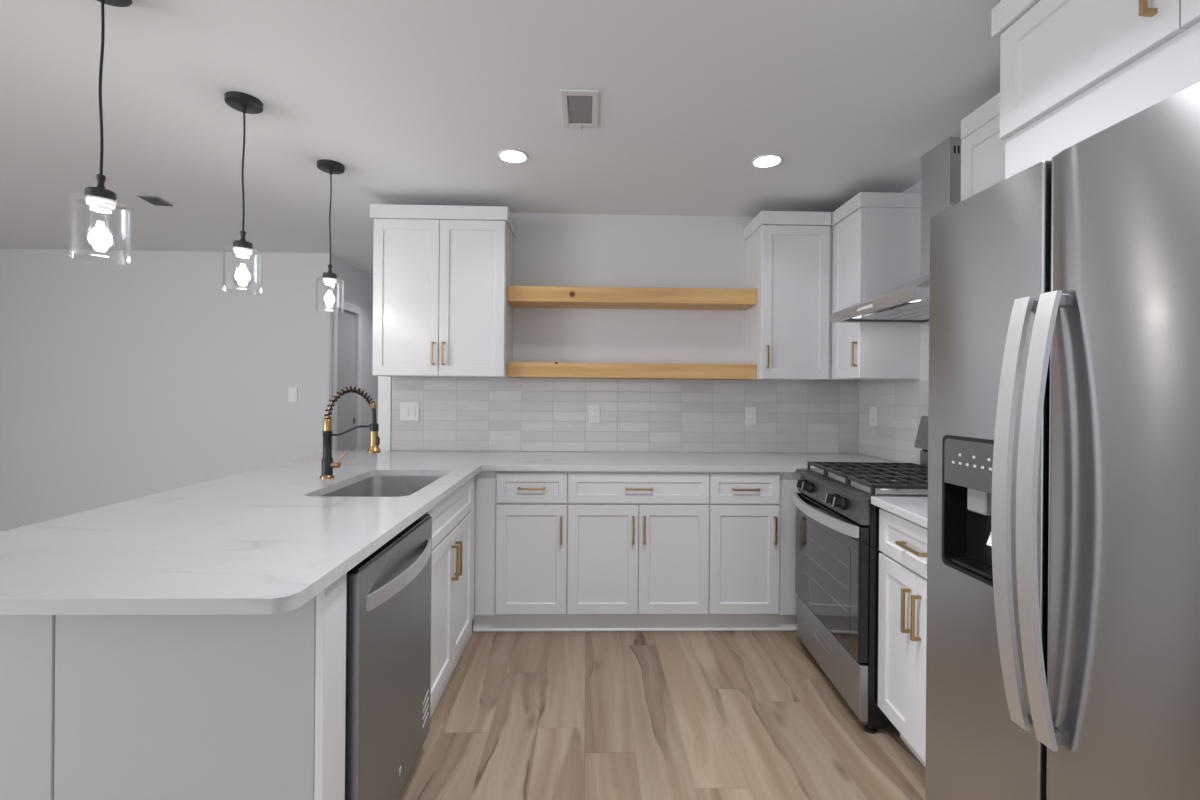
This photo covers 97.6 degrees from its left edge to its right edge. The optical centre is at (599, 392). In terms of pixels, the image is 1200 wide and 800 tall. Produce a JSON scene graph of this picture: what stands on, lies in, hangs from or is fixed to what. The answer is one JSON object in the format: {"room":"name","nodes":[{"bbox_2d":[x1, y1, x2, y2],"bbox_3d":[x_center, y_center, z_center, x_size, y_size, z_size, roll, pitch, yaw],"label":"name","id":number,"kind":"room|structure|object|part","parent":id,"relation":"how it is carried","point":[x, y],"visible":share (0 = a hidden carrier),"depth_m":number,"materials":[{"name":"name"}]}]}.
{"room":"kitchen","nodes":[
{"label":"kitchen","id":0,"kind":"room"},
{"bbox_2d":[0,249,317,530],"bbox_3d":[-4.258,0.031,4.470,3.700,2.465,0.100,0,0,-1],"label":"wall","id":1,"kind":"structure","parent":0,"point":[120,381],"depth_m":4.43,"materials":[{"name":"paint"}]},
{"bbox_2d":[288,387,296,401],"bbox_3d":[-2.607,0.016,4.454,0.075,0.125,0.009,0,0,-1],"label":"light switch","id":2,"kind":"object","parent":1,"relation":"attached to","point":[292,391],"visible":1,"depth_m":4.45,"materials":[{"name":"white plastic"}]},
{"bbox_2d":[316,253,377,453],"bbox_3d":[-2.388,0.047,5.705,0.100,2.465,2.480,0,0,-1],"label":"wall","id":3,"kind":"structure","parent":0,"point":[355,287],"depth_m":4.77,"materials":[{"name":"paint"}]},
{"bbox_2d":[337,309,354,450],"bbox_3d":[-2.354,0.262,4.795,0.048,2.015,0.420,0,0,-1],"label":"door","id":4,"kind":"structure","parent":3,"relation":"in","point":[346,320],"depth_m":4.83,"materials":[{"name":"grey"}]},
{"bbox_2d":[332,298,361,450],"bbox_3d":[-2.309,0.230,4.799,0.016,2.100,0.555,0,0,-1],"label":"trim","id":5,"kind":"structure","parent":3,"relation":"attached to","point":[337,303],"depth_m":4.67,"materials":[{"name":"white wood"}]},
{"bbox_2d":[0,0,1001,275],"bbox_3d":[-2.137,-1.208,1.949,8.000,0.050,10.200,0,0,-1],"label":"ceiling","id":6,"kind":"structure","parent":0,"point":[418,101],"depth_m":2.15,"materials":[{"name":"paint"}]},
{"bbox_2d":[68,0,131,264],"bbox_3d":[-1.435,-0.779,1.511,0.132,0.795,0.132,0,0,-1],"label":"pendant lamp","id":7,"kind":"object","parent":6,"relation":"hanging from","point":[99,199],"visible":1,"depth_m":1.51,"materials":[{"name":"grey"}]},
{"bbox_3d":[-1.438,-0.468,1.511,0.132,0.172,0.132,0,0,-1],"label":"lamp shade","id":8,"kind":"part","parent":7,"relation":"part of","materials":[{"name":"clear glass"}]},
{"bbox_2d":[85,197,115,213],"bbox_3d":[-1.437,-0.536,1.511,0.066,0.030,0.066,0,0,-1],"label":"socket","id":9,"kind":"object","parent":7,"relation":"attached to","point":[106,205],"depth_m":1.49,"materials":[{"name":"white plastic"}]},
{"bbox_3d":[-1.435,-0.886,1.510,0.011,0.530,0.007,0,0,-24],"label":"cord","id":10,"kind":"part","parent":7,"relation":"part of","materials":[{"name":"black plastic"}]},
{"bbox_2d":[136,195,172,205],"bbox_3d":[-2.748,-1.184,3.245,0.110,0.008,0.160,0,0,-9],"label":"ceiling vent","id":11,"kind":"object","parent":6,"relation":"in","point":[154,200],"visible":1,"depth_m":3.23,"materials":[{"name":"grey metal"}]},
{"bbox_2d":[222,91,262,293],"bbox_3d":[-1.436,-0.791,2.114,0.132,0.771,0.132,0,0,-1],"label":"pendant lamp","id":12,"kind":"object","parent":6,"relation":"hanging from","point":[242,102],"visible":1,"depth_m":2.10,"materials":[{"name":"grey metal"}]},
{"bbox_3d":[-1.439,-0.492,2.114,0.132,0.172,0.132,0,0,-1],"label":"lamp shade","id":13,"kind":"part","parent":12,"relation":"part of","materials":[{"name":"clear glass"}]},
{"bbox_2d":[233,248,252,257],"bbox_3d":[-1.438,-0.560,2.114,0.066,0.030,0.066,0,0,-1],"label":"socket","id":14,"kind":"object","parent":12,"relation":"attached to","point":[240,252],"depth_m":2.10,"materials":[{"name":"white plastic"}]},
{"bbox_3d":[-1.436,-0.898,2.114,0.011,0.506,0.007,0,0,-24],"label":"cord","id":15,"kind":"part","parent":12,"relation":"part of","materials":[{"name":"black plastic"}]},
{"bbox_2d":[315,159,344,303],"bbox_3d":[-1.394,-0.796,2.712,0.132,0.761,0.132,0,0,-1],"label":"pendant lamp","id":16,"kind":"object","parent":6,"relation":"hanging from","point":[331,167],"visible":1,"depth_m":2.70,"materials":[{"name":"grey metal"}]},
{"bbox_3d":[-1.396,-0.501,2.712,0.132,0.172,0.132,0,0,-1],"label":"lamp shade","id":17,"kind":"part","parent":16,"relation":"part of","materials":[{"name":"clear glass"}]},
{"bbox_2d":[323,278,336,285],"bbox_3d":[-1.395,-0.570,2.712,0.066,0.030,0.066,0,0,-1],"label":"socket","id":18,"kind":"object","parent":16,"relation":"attached to","point":[328,281],"depth_m":2.69,"materials":[{"name":"white plastic"}]},
{"bbox_3d":[-1.393,-0.903,2.712,0.011,0.496,0.007,0,0,-24],"label":"cord","id":19,"kind":"part","parent":16,"relation":"part of","materials":[{"name":"black plastic"}]},
{"bbox_2d":[497,149,528,163],"bbox_3d":[-0.429,-1.165,2.590,0.154,0.008,0.154,0,0,-1],"label":"recessed light","id":20,"kind":"object","parent":6,"relation":"in","point":[515,156],"visible":1,"depth_m":2.58,"materials":[{"name":"white plastic"}]},
{"bbox_2d":[500,151,525,161],"bbox_3d":[-0.429,-1.166,2.590,0.127,0.003,0.127,0,0,-1],"label":"diffuser","id":21,"kind":"object","parent":20,"relation":"attached to","point":[506,156],"depth_m":2.59,"materials":[{"name":"white plastic"}]},
{"bbox_2d":[560,89,598,129],"bbox_3d":[-0.082,-1.160,2.163,0.150,0.012,0.290,0,0,-1],"label":"ceiling vent","id":22,"kind":"object","parent":6,"relation":"in","point":[581,108],"visible":1,"depth_m":2.14,"materials":[{"name":"white plastic"}]},
{"bbox_2d":[751,154,782,167],"bbox_3d":[0.833,-1.154,2.620,0.154,0.008,0.154,0,0,-1],"label":"recessed light","id":23,"kind":"object","parent":6,"relation":"in","point":[766,160],"visible":1,"depth_m":2.61,"materials":[{"name":"white plastic"}]},
{"bbox_2d":[754,156,779,166],"bbox_3d":[0.833,-1.156,2.620,0.127,0.003,0.127,0,0,-1],"label":"diffuser","id":24,"kind":"object","parent":23,"relation":"attached to","point":[759,161],"depth_m":2.62,"materials":[{"name":"white plastic"}]},
{"bbox_2d":[425,213,858,591],"bbox_3d":[0.141,0.068,3.494,3.149,2.465,0.120,0,0,-1],"label":"wall","id":25,"kind":"structure","parent":0,"point":[572,250],"depth_m":3.44,"materials":[{"name":"paint"}]},
{"bbox_2d":[378,376,390,450],"bbox_3d":[-1.389,0.056,3.389,0.083,2.465,0.018,0,0,-1],"label":"trim","id":26,"kind":"structure","parent":25,"relation":"attached to","point":[384,383],"depth_m":3.38,"materials":[{"name":"white paint"}]},
{"bbox_2d":[370,204,515,377],"bbox_3d":[-0.947,-0.595,3.226,0.799,0.996,0.364,0,0,-1],"label":"upper cabinet","id":27,"kind":"object","parent":25,"relation":"attached to","point":[443,274],"visible":1,"depth_m":3.08,"materials":[{"name":"white paint"}]},
{"bbox_3d":[-1.136,-0.558,3.080,0.382,0.914,0.020,0,0,-1],"label":"door","id":28,"kind":"part","parent":27,"relation":"part of","materials":[{"name":"white paint"}]},
{"bbox_3d":[-0.976,-0.230,3.058,0.010,0.135,0.030,0,0,-1],"label":"handle","id":29,"kind":"part","parent":27,"relation":"part of","materials":[{"name":"gold metal"}]},
{"bbox_3d":[-0.916,-0.229,3.060,0.010,0.135,0.030,0,0,-1],"label":"handle","id":30,"kind":"part","parent":27,"relation":"part of","materials":[{"name":"gold metal"}]},
{"bbox_3d":[-0.943,-1.054,3.234,0.799,0.078,0.347,0,0,-1],"label":"crown","id":31,"kind":"part","parent":27,"relation":"part of","materials":[{"name":"white paint"}]},
{"bbox_3d":[-0.752,-0.555,3.089,0.382,0.914,0.020,0,0,-1],"label":"door","id":32,"kind":"part","parent":27,"relation":"part of","materials":[{"name":"white paint"}]},
{"bbox_2d":[391,377,858,452],"bbox_3d":[0.179,0.150,3.430,3.054,0.474,0.010,0,0,-1],"label":"backsplash","id":33,"kind":"structure","parent":25,"relation":"attached to","point":[456,414],"depth_m":3.42,"materials":[{"name":"tile"}]},
{"bbox_2d":[400,402,418,420],"bbox_3d":[-1.229,0.121,3.387,0.122,0.122,0.009,0,0,-1],"label":"light switch","id":34,"kind":"object","parent":33,"relation":"attached to","point":[409,411],"visible":1,"depth_m":3.38,"materials":[{"name":"white plastic"}]},
{"bbox_2d":[588,405,599,422],"bbox_3d":[-0.038,0.139,3.415,0.075,0.122,0.009,0,0,-1],"label":"wall outlet","id":35,"kind":"object","parent":33,"relation":"attached to","point":[593,410],"visible":1,"depth_m":3.41,"materials":[{"name":"white plastic"}]},
{"bbox_2d":[592,409,596,418],"bbox_3d":[-0.038,0.139,3.413,0.033,0.068,0.003,0,0,-1],"label":"receptacle","id":36,"kind":"object","parent":35,"relation":"attached to","point":[594,411],"depth_m":3.41,"materials":[{"name":"grey plastic"}]},
{"bbox_2d":[745,407,756,424],"bbox_3d":[0.989,0.154,3.440,0.075,0.122,0.009,0,0,-1],"label":"wall outlet","id":37,"kind":"object","parent":33,"relation":"attached to","point":[750,412],"visible":1,"depth_m":3.44,"materials":[{"name":"white plastic"}]},
{"bbox_2d":[748,411,753,420],"bbox_3d":[0.989,0.154,3.437,0.033,0.068,0.003,0,0,-1],"label":"receptacle","id":38,"kind":"object","parent":37,"relation":"attached to","point":[750,413],"depth_m":3.44,"materials":[{"name":"grey plastic"}]},
{"bbox_2d":[507,362,755,379],"bbox_3d":[0.194,-0.137,3.312,1.518,0.094,0.246,0,0,-1],"label":"floating shelf","id":39,"kind":"object","parent":25,"relation":"attached to","point":[514,369],"visible":1,"depth_m":3.19,"materials":[{"name":"brown wood"}]},
{"bbox_2d":[508,286,756,309],"bbox_3d":[0.198,-0.594,3.312,1.518,0.094,0.246,0,0,-1],"label":"floating shelf","id":40,"kind":"object","parent":25,"relation":"attached to","point":[518,296],"visible":1,"depth_m":3.20,"materials":[{"name":"brown wood"}]},
{"bbox_2d":[744,211,832,380],"bbox_3d":[1.170,-0.578,3.276,0.449,0.996,0.364,0,0,-1],"label":"upper cabinet","id":41,"kind":"object","parent":25,"relation":"attached to","point":[788,331],"visible":1,"depth_m":3.13,"materials":[{"name":"white paint"}]},
{"bbox_3d":[0.991,-0.213,3.106,0.010,0.135,0.030,0,0,-1],"label":"handle","id":42,"kind":"part","parent":41,"relation":"part of","materials":[{"name":"gold metal"}]},
{"bbox_3d":[1.160,-1.037,3.284,0.421,0.078,0.347,0,0,-1],"label":"crown","id":43,"kind":"part","parent":41,"relation":"part of","materials":[{"name":"white paint"}]},
{"bbox_2d":[398,592,924,799],"bbox_3d":[-2.158,1.307,1.949,8.000,0.050,10.200,0,0,-1],"label":"floor","id":44,"kind":"structure","parent":0,"point":[637,715],"depth_m":2.04,"materials":[{"name":"wood"}]},
{"bbox_2d":[0,573,346,799],"bbox_3d":[-1.098,0.849,2.260,0.928,0.883,2.240,0,0,-1],"label":"peninsula end panel","id":45,"kind":"object","parent":44,"relation":"on","point":[93,707],"visible":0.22,"depth_m":1.15,"materials":[{"name":"white paint"}]},
{"bbox_3d":[-1.370,0.847,1.163,0.332,0.883,0.030,0,0,-1],"label":"wing panel","id":46,"kind":"part","parent":45,"relation":"part of","materials":[{"name":"white wood"}]},
{"bbox_3d":[-0.906,0.851,1.161,0.558,0.883,0.035,0,0,-1],"label":"panel","id":47,"kind":"part","parent":45,"relation":"part of","materials":[{"name":"white wood"}]},
{"bbox_2d":[345,514,431,799],"bbox_3d":[-0.870,0.858,1.571,0.635,0.868,0.610,0,0,-1],"label":"dishwasher","id":48,"kind":"object","parent":44,"relation":"on","point":[388,593],"visible":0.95,"depth_m":1.47,"materials":[{"name":"silver metal"}]},
{"bbox_3d":[-0.572,0.530,1.578,0.046,0.038,0.518,0,0,-1],"label":"handle","id":49,"kind":"part","parent":48,"relation":"part of","materials":[{"name":"silver metal"}]},
{"bbox_2d":[0,450,899,614],"bbox_3d":[0.021,0.401,2.208,3.444,0.030,2.444,0,0,-1],"label":"countertop","id":50,"kind":"structure","parent":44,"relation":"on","point":[266,540],"depth_m":1.41,"materials":[{"name":"white stone"}]},
{"bbox_2d":[320,386,380,478],"bbox_3d":[-1.098,0.174,2.312,0.260,0.405,0.058,0,0,-1],"label":"kitchen faucet","id":51,"kind":"object","parent":50,"relation":"on","point":[327,465],"visible":1,"depth_m":2.30,"materials":[{"name":"black metal"}]},
{"bbox_3d":[-1.097,0.168,2.312,0.168,0.047,0.009,0,0,-1],"label":"support arm","id":52,"kind":"part","parent":51,"relation":"part of","materials":[{"name":"black metal"}]},
{"bbox_2d":[321,476,442,496],"bbox_3d":[-0.905,0.514,2.239,0.466,0.210,0.726,0,0,-1],"label":"sink","id":53,"kind":"object","parent":50,"relation":"in","point":[376,486],"visible":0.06,"depth_m":2.57,"materials":[{"name":"silver metal"}]},
{"bbox_2d":[425,476,474,709],"bbox_3d":[-0.929,0.798,2.330,0.650,0.778,0.886,0,0,-1],"label":"base cabinet","id":54,"kind":"object","parent":44,"relation":"on","point":[453,518],"visible":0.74,"depth_m":2.23,"materials":[{"name":"white paint"}]},
{"bbox_3d":[-0.639,0.885,2.079,0.020,0.582,0.367,0,0,-1],"label":"door","id":55,"kind":"part","parent":54,"relation":"part of","materials":[{"name":"white paint"}]},
{"bbox_3d":[-0.640,0.506,2.264,0.020,0.159,0.737,0,0,-1],"label":"drawer","id":56,"kind":"part","parent":54,"relation":"part of","materials":[{"name":"white paint"}]},
{"bbox_3d":[-0.616,0.725,2.236,0.030,0.148,0.010,0,0,-1],"label":"handle","id":57,"kind":"part","parent":54,"relation":"part of","materials":[{"name":"gold metal"}]},
{"bbox_3d":[-0.618,0.725,2.295,0.030,0.148,0.010,0,0,-1],"label":"handle","id":58,"kind":"part","parent":54,"relation":"part of","materials":[{"name":"gold metal"}]},
{"bbox_3d":[-0.648,0.885,2.449,0.020,0.582,0.367,0,0,-1],"label":"door","id":59,"kind":"part","parent":54,"relation":"part of","materials":[{"name":"white paint"}]},
{"bbox_2d":[430,622,471,718],"bbox_3d":[-0.685,1.242,2.363,0.014,0.104,0.940,0,0,-1],"label":"baseboard","id":60,"kind":"structure","parent":44,"relation":"on","point":[448,677],"depth_m":2.37,"materials":[{"name":"white wood"}]},
{"bbox_2d":[474,471,567,614],"bbox_3d":[-0.427,0.802,3.074,0.492,0.778,0.630,0,0,-1],"label":"base cabinet","id":61,"kind":"object","parent":44,"relation":"on","point":[521,517],"visible":0.9,"depth_m":2.80,"materials":[{"name":"white paint"}]},
{"bbox_3d":[-0.362,0.508,2.775,0.145,0.010,0.030,0,0,-1],"label":"handle","id":62,"kind":"part","parent":61,"relation":"part of","materials":[{"name":"gold metal"}]},
{"bbox_3d":[-0.366,0.888,2.800,0.376,0.582,0.020,0,0,-1],"label":"door","id":63,"kind":"part","parent":61,"relation":"part of","materials":[{"name":"white paint"}]},
{"bbox_3d":[-0.363,0.508,2.800,0.376,0.159,0.020,0,0,-1],"label":"drawer","id":64,"kind":"part","parent":61,"relation":"part of","materials":[{"name":"white paint"}]},
{"bbox_3d":[-0.204,0.728,2.779,0.010,0.148,0.030,0,0,-1],"label":"handle","id":65,"kind":"part","parent":61,"relation":"part of","materials":[{"name":"gold metal"}]},
{"bbox_2d":[473,615,796,631],"bbox_3d":[0.206,1.250,2.868,1.790,0.104,0.027,0,0,-1],"label":"baseboard","id":66,"kind":"structure","parent":44,"relation":"on","point":[481,623],"depth_m":2.87,"materials":[{"name":"white wood"}]},
{"bbox_2d":[567,471,709,614],"bbox_3d":[0.200,0.807,3.089,0.762,0.778,0.630,0,0,-1],"label":"base cabinet","id":67,"kind":"object","parent":44,"relation":"on","point":[638,542],"visible":0.95,"depth_m":2.81,"materials":[{"name":"white paint"}]},
{"bbox_3d":[0.015,0.891,2.809,0.377,0.582,0.020,0,0,-1],"label":"door","id":68,"kind":"part","parent":67,"relation":"part of","materials":[{"name":"white paint"}]},
{"bbox_3d":[0.178,0.731,2.788,0.010,0.148,0.030,0,0,-1],"label":"handle","id":69,"kind":"part","parent":67,"relation":"part of","materials":[{"name":"gold metal"}]},
{"bbox_3d":[0.208,0.513,2.814,0.757,0.159,0.020,0,0,-1],"label":"drawer","id":70,"kind":"part","parent":67,"relation":"part of","materials":[{"name":"white paint"}]},
{"bbox_3d":[0.209,0.513,2.789,0.145,0.010,0.030,0,0,-1],"label":"handle","id":71,"kind":"part","parent":67,"relation":"part of","materials":[{"name":"gold metal"}]},
{"bbox_3d":[0.237,0.732,2.789,0.010,0.148,0.030,0,0,-1],"label":"handle","id":72,"kind":"part","parent":67,"relation":"part of","materials":[{"name":"gold metal"}]},
{"bbox_3d":[0.395,0.894,2.818,0.377,0.582,0.020,0,0,-1],"label":"door","id":73,"kind":"part","parent":67,"relation":"part of","materials":[{"name":"white paint"}]},
{"bbox_2d":[708,472,800,614],"bbox_3d":[0.830,0.813,3.104,0.500,0.778,0.630,0,0,-1],"label":"base cabinet","id":74,"kind":"object","parent":44,"relation":"on","point":[752,515],"visible":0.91,"depth_m":2.82,"materials":[{"name":"white paint"}]},
{"bbox_3d":[0.777,0.897,2.827,0.376,0.582,0.020,0,0,-1],"label":"door","id":75,"kind":"part","parent":74,"relation":"part of","materials":[{"name":"white paint"}]},
{"bbox_3d":[0.780,0.518,2.827,0.376,0.159,0.020,0,0,-1],"label":"drawer","id":76,"kind":"part","parent":74,"relation":"part of","materials":[{"name":"white paint"}]},
{"bbox_3d":[0.780,0.518,2.803,0.145,0.010,0.030,0,0,-1],"label":"handle","id":77,"kind":"part","parent":74,"relation":"part of","materials":[{"name":"gold metal"}]},
{"bbox_3d":[0.939,0.738,2.806,0.010,0.148,0.030,0,0,-1],"label":"handle","id":78,"kind":"part","parent":74,"relation":"part of","materials":[{"name":"gold metal"}]},
{"bbox_2d":[794,416,927,733],"bbox_3d":[1.301,0.713,2.353,0.726,1.195,0.715,0,0,2],"label":"gas range","id":79,"kind":"object","parent":44,"relation":"on","point":[837,582],"visible":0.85,"depth_m":2.19,"materials":[{"name":"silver metal"}]},
{"bbox_3d":[1.014,0.786,2.693,0.004,0.496,0.046,0,0,2],"label":"trim","id":80,"kind":"part","parent":79,"relation":"part of","materials":[{"name":"metal"}]},
{"bbox_3d":[1.009,0.459,2.636,0.040,0.052,0.052,11,0,2],"label":"knob","id":81,"kind":"part","parent":79,"relation":"part of","materials":[{"name":"black"}]},
{"bbox_3d":[1.006,0.459,2.556,0.040,0.052,0.052,11,0,2],"label":"knob","id":82,"kind":"part","parent":79,"relation":"part of","materials":[{"name":"black"}]},
{"bbox_3d":[0.973,0.536,2.364,0.066,0.043,0.699,0,0,2],"label":"handle","id":83,"kind":"part","parent":79,"relation":"part of","materials":[{"name":"silver metal"}]},
{"bbox_3d":[1.002,0.804,2.340,0.004,0.461,0.659,0,0,2],"label":"door glass","id":84,"kind":"part","parent":79,"relation":"part of","materials":[{"name":"black glass"}]},
{"bbox_3d":[0.997,0.458,2.266,0.040,0.052,0.052,11,0,2],"label":"knob","id":85,"kind":"part","parent":79,"relation":"part of","materials":[{"name":"black"}]},
{"bbox_3d":[1.023,1.154,2.362,0.034,0.216,0.707,0,0,2],"label":"drawer","id":86,"kind":"part","parent":79,"relation":"part of","materials":[{"name":"silver metal"}]},
{"bbox_3d":[1.023,0.776,2.362,0.037,0.520,0.707,0,0,2],"label":"oven door","id":87,"kind":"part","parent":79,"relation":"part of","materials":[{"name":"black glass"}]},
{"bbox_3d":[1.029,0.460,2.362,0.033,0.096,0.707,0,0,2],"label":"control panel","id":88,"kind":"part","parent":79,"relation":"part of","materials":[{"name":"metal"}]},
{"bbox_3d":[0.994,0.458,2.186,0.040,0.052,0.052,11,0,2],"label":"knob","id":89,"kind":"part","parent":79,"relation":"part of","materials":[{"name":"black"}]},
{"bbox_2d":[795,469,927,499],"bbox_3d":[1.333,0.394,2.352,0.707,0.042,0.752,0,0,-1],"label":"cooktop","id":90,"kind":"object","parent":79,"relation":"in","point":[855,484],"depth_m":2.22,"materials":[{"name":"silver metal"}]},
{"bbox_2d":[878,509,926,761],"bbox_3d":[1.319,0.817,1.739,0.600,0.778,0.500,0,0,2],"label":"base cabinet","id":91,"kind":"object","parent":44,"relation":"on","point":[902,605],"visible":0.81,"depth_m":1.82,"materials":[{"name":"white paint"}]},
{"bbox_2d":[871,496,927,527],"bbox_3d":[1.343,0.412,1.738,0.640,0.030,0.506,0,0,2],"label":"countertop","id":92,"kind":"structure","parent":91,"relation":"on","point":[914,509],"depth_m":1.84,"materials":[{"name":"white stone"}]},
{"bbox_3d":[1.063,0.900,1.872,0.020,0.582,0.246,0,0,2],"label":"door","id":93,"kind":"part","parent":91,"relation":"part of","materials":[{"name":"white paint"}]},
{"bbox_3d":[1.062,0.520,1.748,0.020,0.159,0.495,0,0,2],"label":"drawer","id":94,"kind":"part","parent":91,"relation":"part of","materials":[{"name":"white paint"}]},
{"bbox_3d":[1.036,0.738,1.778,0.030,0.148,0.010,0,0,2],"label":"handle","id":95,"kind":"part","parent":91,"relation":"part of","materials":[{"name":"gold metal"}]},
{"bbox_3d":[1.037,0.520,1.748,0.030,0.010,0.145,0,0,2],"label":"handle","id":96,"kind":"part","parent":91,"relation":"part of","materials":[{"name":"gold metal"}]},
{"bbox_3d":[1.034,0.738,1.719,0.030,0.148,0.010,0,0,2],"label":"handle","id":97,"kind":"part","parent":91,"relation":"part of","materials":[{"name":"gold metal"}]},
{"bbox_3d":[1.054,0.900,1.623,0.020,0.582,0.246,0,0,2],"label":"door","id":98,"kind":"part","parent":91,"relation":"part of","materials":[{"name":"white paint"}]},
{"bbox_2d":[900,733,924,766],"bbox_3d":[1.139,1.257,1.745,0.014,0.104,0.500,0,0,2],"label":"baseboard","id":99,"kind":"structure","parent":44,"relation":"on","point":[919,758],"depth_m":1.91,"materials":[{"name":"white wood"}]},
{"bbox_2d":[925,82,1199,799],"bbox_3d":[1.277,0.411,1.009,0.872,1.798,0.885,0,0,-3],"label":"refrigerator","id":100,"kind":"object","parent":44,"relation":"on","point":[1063,636],"visible":1,"depth_m":1.01,"materials":[{"name":"grey metal"}]},
{"bbox_3d":[0.915,0.175,1.270,0.034,0.114,0.188,0,0,-3],"label":"control panel","id":101,"kind":"part","parent":100,"relation":"part of","materials":[{"name":"grey plastic"}]},
{"bbox_3d":[0.931,0.381,1.260,0.060,1.723,0.351,0,0,-3],"label":"freezer door","id":102,"kind":"part","parent":100,"relation":"part of","materials":[{"name":"silver metal"}]},
{"bbox_3d":[0.867,0.251,1.105,0.059,0.901,0.037,0,0,-3],"label":"handle","id":103,"kind":"part","parent":100,"relation":"part of","materials":[{"name":"silver metal"}]},
{"bbox_3d":[0.898,0.682,1.107,0.019,0.024,0.024,0,0,-3],"label":"handle mount","id":104,"kind":"part","parent":100,"relation":"part of","materials":[{"name":"silver metal"}]},
{"bbox_3d":[0.905,-0.183,1.107,0.019,0.024,0.024,0,0,-3],"label":"handle mount","id":105,"kind":"part","parent":100,"relation":"part of","materials":[{"name":"silver metal"}]},
{"bbox_3d":[0.870,0.251,1.043,0.059,0.901,0.037,0,0,-3],"label":"handle","id":106,"kind":"part","parent":100,"relation":"part of","materials":[{"name":"silver metal"}]},
{"bbox_3d":[0.901,0.682,1.045,0.019,0.024,0.024,0,0,-3],"label":"handle mount","id":107,"kind":"part","parent":100,"relation":"part of","materials":[{"name":"silver metal"}]},
{"bbox_3d":[0.908,-0.183,1.045,0.019,0.024,0.024,0,0,-3],"label":"handle mount","id":108,"kind":"part","parent":100,"relation":"part of","materials":[{"name":"silver metal"}]},
{"bbox_3d":[0.951,0.381,0.815,0.062,1.723,0.528,0,0,-3],"label":"fridge door","id":109,"kind":"part","parent":100,"relation":"part of","materials":[{"name":"silver metal"}]},
{"bbox_2d":[902,181,920,192],"bbox_3d":[1.842,0.083,0.319,0.100,2.465,6.550,0,0,-1],"label":"wall","id":110,"kind":"structure","parent":0,"point":[916,188],"depth_m":2.90,"materials":[{"name":"paint"}]},
{"bbox_2d":[831,192,920,379],"bbox_3d":[1.547,-0.574,2.980,0.364,0.996,0.339,0,0,-1],"label":"upper cabinet","id":111,"kind":"object","parent":110,"relation":"attached to","point":[877,235],"visible":0.94,"depth_m":2.83,"materials":[{"name":"white paint"}]},
{"bbox_3d":[1.405,-0.536,2.984,0.020,0.914,0.320,0,0,-1],"label":"door","id":112,"kind":"part","parent":111,"relation":"part of","materials":[{"name":"white paint"}]},
{"bbox_3d":[1.381,-0.210,2.851,0.030,0.135,0.010,0,0,-1],"label":"handle","id":113,"kind":"part","parent":111,"relation":"part of","materials":[{"name":"gold metal"}]},
{"bbox_3d":[1.560,-1.033,2.980,0.347,0.078,0.339,0,0,-1],"label":"crown","id":114,"kind":"part","parent":111,"relation":"part of","materials":[{"name":"white paint"}]},
{"bbox_2d":[858,324,928,464],"bbox_3d":[1.736,-0.003,2.477,0.010,0.806,1.969,0,0,-1],"label":"backsplash","id":115,"kind":"structure","parent":110,"relation":"attached to","point":[900,404],"depth_m":3.04,"materials":[{"name":"tile"}]},
{"bbox_2d":[870,407,876,426],"bbox_3d":[1.706,0.149,3.282,0.009,0.122,0.075,0,0,-1],"label":"wall outlet","id":116,"kind":"object","parent":115,"relation":"attached to","point":[873,410],"visible":1,"depth_m":3.27,"materials":[{"name":"white plastic"}]},
{"bbox_2d":[871,411,873,421],"bbox_3d":[1.704,0.149,3.282,0.003,0.068,0.033,0,0,-1],"label":"receptacle","id":117,"kind":"object","parent":116,"relation":"attached to","point":[872,412],"depth_m":3.28,"materials":[{"name":"grey plastic"}]},
{"bbox_2d":[830,137,960,323],"bbox_3d":[1.474,-0.757,2.388,0.530,0.788,0.705,0,0,-1],"label":"range hood","id":118,"kind":"object","parent":110,"relation":"attached to","point":[941,166],"visible":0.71,"depth_m":2.43,"materials":[{"name":"silver metal"}]},
{"bbox_2d":[961,92,1004,200],"bbox_3d":[1.575,-0.574,1.818,0.364,0.996,0.510,0,0,-1],"label":"upper cabinet","id":119,"kind":"object","parent":110,"relation":"attached to","point":[982,148],"visible":0.09,"depth_m":1.96,"materials":[{"name":"white paint"}]},
{"bbox_3d":[1.594,-1.033,1.818,0.334,0.078,0.510,0,0,-1],"label":"crown","id":120,"kind":"part","parent":119,"relation":"part of","materials":[{"name":"white paint"}]},
{"bbox_2d":[991,0,1199,178],"bbox_3d":[1.446,-0.791,1.042,0.668,0.605,0.938,0,0,-1],"label":"upper cabinet","id":121,"kind":"object","parent":110,"relation":"attached to","point":[1071,71],"visible":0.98,"depth_m":1.25,"materials":[{"name":"white paint"}]},
{"bbox_3d":[1.456,-1.053,1.042,0.652,0.080,0.938,0,0,-1],"label":"crown","id":122,"kind":"part","parent":121,"relation":"part of","materials":[{"name":"white paint"}]},
{"bbox_3d":[1.147,-0.866,1.262,0.020,0.295,0.451,0,0,-1],"label":"door","id":123,"kind":"part","parent":121,"relation":"part of","materials":[{"name":"white paint"}]},
{"bbox_3d":[1.126,-0.844,1.079,0.030,0.135,0.010,0,0,-1],"label":"handle","id":124,"kind":"part","parent":121,"relation":"part of","materials":[{"name":"gold metal"}]},
{"bbox_3d":[1.158,-0.866,0.808,0.020,0.295,0.451,0,0,-1],"label":"door","id":125,"kind":"part","parent":121,"relation":"part of","materials":[{"name":"white paint"}]}
]}

